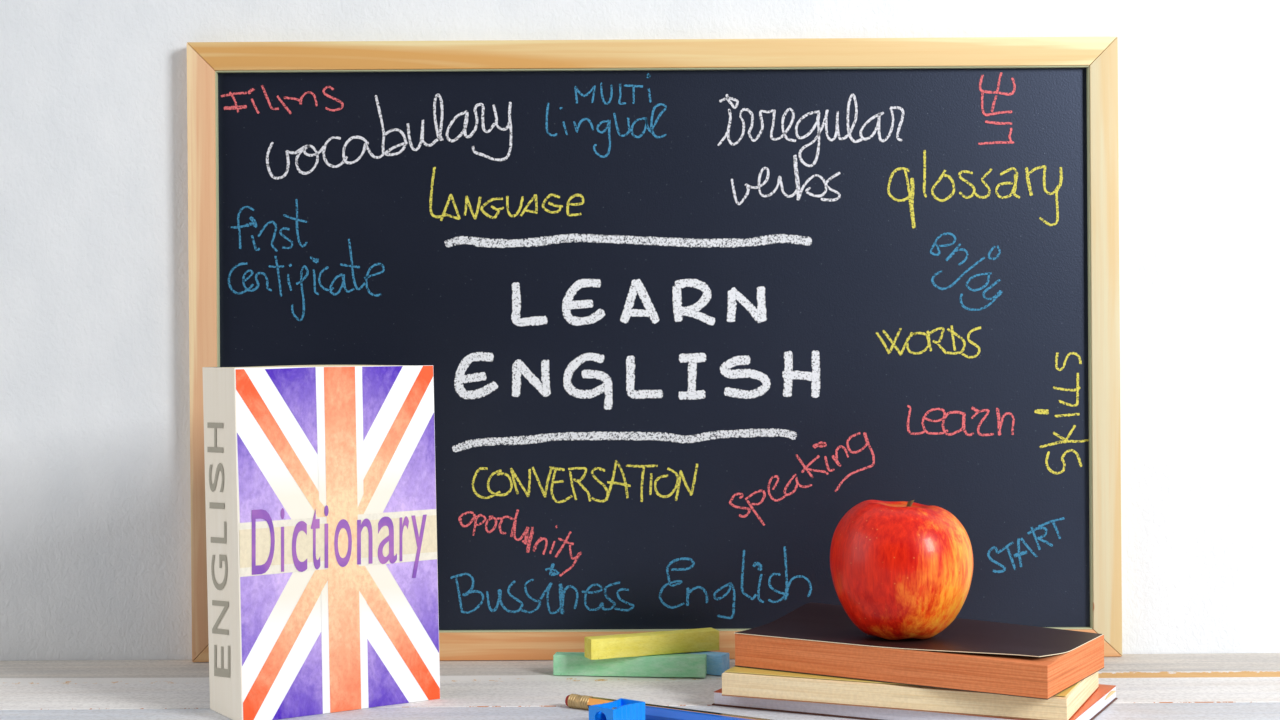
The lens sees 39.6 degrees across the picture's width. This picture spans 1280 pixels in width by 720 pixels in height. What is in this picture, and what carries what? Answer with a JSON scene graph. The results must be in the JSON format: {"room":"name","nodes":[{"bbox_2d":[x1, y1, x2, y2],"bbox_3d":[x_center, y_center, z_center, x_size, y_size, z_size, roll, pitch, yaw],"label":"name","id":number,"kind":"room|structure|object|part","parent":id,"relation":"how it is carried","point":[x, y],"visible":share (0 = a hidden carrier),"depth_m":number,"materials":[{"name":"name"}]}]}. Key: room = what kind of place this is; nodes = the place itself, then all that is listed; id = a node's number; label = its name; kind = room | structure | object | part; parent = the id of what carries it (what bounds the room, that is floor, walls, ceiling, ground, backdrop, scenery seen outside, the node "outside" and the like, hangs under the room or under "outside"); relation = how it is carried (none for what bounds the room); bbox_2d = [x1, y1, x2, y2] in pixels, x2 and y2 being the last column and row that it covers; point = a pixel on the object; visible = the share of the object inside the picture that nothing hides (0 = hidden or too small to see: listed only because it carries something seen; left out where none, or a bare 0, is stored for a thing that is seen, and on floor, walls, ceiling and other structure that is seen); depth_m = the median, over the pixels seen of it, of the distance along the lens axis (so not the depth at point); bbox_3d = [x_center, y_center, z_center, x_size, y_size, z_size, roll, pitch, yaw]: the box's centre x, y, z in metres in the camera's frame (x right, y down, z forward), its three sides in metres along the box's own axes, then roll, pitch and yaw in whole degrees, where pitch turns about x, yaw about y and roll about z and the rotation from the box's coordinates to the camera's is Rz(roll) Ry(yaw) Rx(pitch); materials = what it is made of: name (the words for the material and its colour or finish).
{"room":"classroom","nodes":[
{"label":"classroom","id":0,"kind":"room"},
{"bbox_2d":[0,0,1279,660],"bbox_3d":[-0.002,-0.287,1.207,3.200,2.440,0.100,0,0,0],"label":"wall","id":1,"kind":"structure","parent":0,"point":[95,493],"depth_m":1.16,"materials":[{"name":"white paint"}]},
{"bbox_3d":[0.006,0.969,-0.112,3.200,0.050,2.759,0,0,0],"label":"floor","id":2,"kind":"structure","parent":0,"visible":0},
{"bbox_2d":[0,653,1279,719],"bbox_3d":[0.003,0.567,0.744,2.400,0.740,0.838,0,0,0],"label":"table","id":3,"kind":"object","parent":2,"relation":"on","point":[1207,686],"visible":0.5,"depth_m":1.05,"materials":[{"name":"white wood"}]},
{"bbox_2d":[202,365,439,719],"bbox_3d":[-0.179,0.099,1.012,0.125,0.193,0.051,-1,1,-34],"label":"dictionary","id":4,"kind":"object","parent":3,"relation":"on","point":[320,480],"visible":1,"depth_m":0.99,"materials":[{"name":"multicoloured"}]},
{"bbox_2d":[589,698,644,719],"bbox_3d":[-0.012,0.189,0.941,0.017,0.013,0.026,0,1,39],"label":"pencil sharpener","id":5,"kind":"object","parent":3,"relation":"on","point":[620,709],"visible":1,"depth_m":0.94,"materials":[{"name":"blue plastic"}]},
{"bbox_2d":[553,652,706,677],"bbox_3d":[-0.006,0.188,1.095,0.094,0.013,0.012,0,0,7],"label":"stick","id":6,"kind":"object","parent":3,"relation":"on","point":[564,663],"visible":0.94,"depth_m":1.09,"materials":[{"name":"green"}]},
{"bbox_2d":[584,628,718,659],"bbox_3d":[0.008,0.175,1.096,0.085,0.013,0.012,-1,1,-22],"label":"stick","id":7,"kind":"object","parent":6,"relation":"on","point":[701,639],"visible":1,"depth_m":1.09,"materials":[{"name":"yellow"}]},
{"bbox_2d":[187,37,1121,661],"bbox_3d":[0.010,-0.007,1.152,0.601,0.400,0.012,0,0,0],"label":"blackboard","id":8,"kind":"object","parent":3,"relation":"on","point":[679,309],"visible":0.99,"depth_m":1.15,"materials":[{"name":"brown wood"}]},
{"bbox_3d":[-0.282,-0.005,1.152,0.018,0.399,0.012,0,0,0],"label":"rail","id":9,"kind":"part","parent":8,"relation":"part of","materials":[{"name":"brown wood"}]},
{"bbox_3d":[0.008,-0.198,1.150,0.600,0.018,0.012,0,0,0],"label":"rail","id":10,"kind":"part","parent":8,"relation":"part of","materials":[{"name":"brown wood"}]},
{"bbox_3d":[0.011,0.184,1.153,0.601,0.018,0.012,0,0,0],"label":"rail","id":11,"kind":"part","parent":8,"relation":"part of","materials":[{"name":"brown wood"}]},
{"bbox_3d":[0.301,-0.008,1.152,0.020,0.400,0.012,0,0,0],"label":"rail","id":12,"kind":"part","parent":8,"relation":"part of","materials":[{"name":"brown wood"}]},
{"bbox_2d":[565,694,771,719],"bbox_3d":[0.028,0.192,0.955,0.165,0.008,0.009,0,1,34],"label":"pencil","id":13,"kind":"object","parent":3,"relation":"on","point":[575,701],"visible":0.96,"depth_m":0.99,"materials":[{"name":"orange paint"}]},
{"bbox_2d":[645,706,752,719],"bbox_3d":[0.059,0.192,0.928,0.150,0.007,0.008,0,1,34],"label":"pencil","id":14,"kind":"object","parent":3,"relation":"on","point":[651,713],"visible":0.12,"depth_m":0.95,"materials":[{"name":"blue paint"}]},
{"bbox_2d":[674,651,728,675],"bbox_3d":[0.025,0.188,1.109,0.062,0.012,0.012,0,1,25],"label":"stick","id":15,"kind":"object","parent":3,"relation":"on","point":[717,662],"visible":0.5,"depth_m":1.09,"materials":[{"name":"blue"}]},
{"bbox_2d":[712,684,1117,719],"bbox_3d":[0.156,0.190,1.007,0.202,0.007,0.115,0,1,27],"label":"paperback book","id":16,"kind":"object","parent":3,"relation":"on","point":[1104,696],"visible":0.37,"depth_m":0.97,"materials":[{"name":"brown paper"}]},
{"bbox_2d":[722,666,1098,719],"bbox_3d":[0.152,0.180,0.998,0.190,0.013,0.101,0,1,23],"label":"paperback book","id":17,"kind":"object","parent":16,"relation":"on","point":[737,681],"visible":0.48,"depth_m":0.95,"materials":[{"name":"brown paper"}]},
{"bbox_2d":[735,602,1103,699],"bbox_3d":[0.156,0.161,0.999,0.188,0.023,0.102,0,1,33],"label":"paperback book","id":18,"kind":"object","parent":17,"relation":"on","point":[971,655],"visible":0.84,"depth_m":0.96,"materials":[{"name":"brown paper"}]},
{"bbox_2d":[830,500,972,639],"bbox_3d":[0.145,0.116,0.990,0.079,0.076,0.078,0,1,30],"label":"apple","id":19,"kind":"object","parent":18,"relation":"on","point":[900,570],"visible":1,"depth_m":0.96,"materials":[{"name":"red food"}]},
{"bbox_3d":[0.150,0.084,0.990,0.006,0.013,0.004,0,0,0],"label":"stem","id":20,"kind":"part","parent":19,"relation":"part of","materials":[{"name":"brown plant"}]}
]}

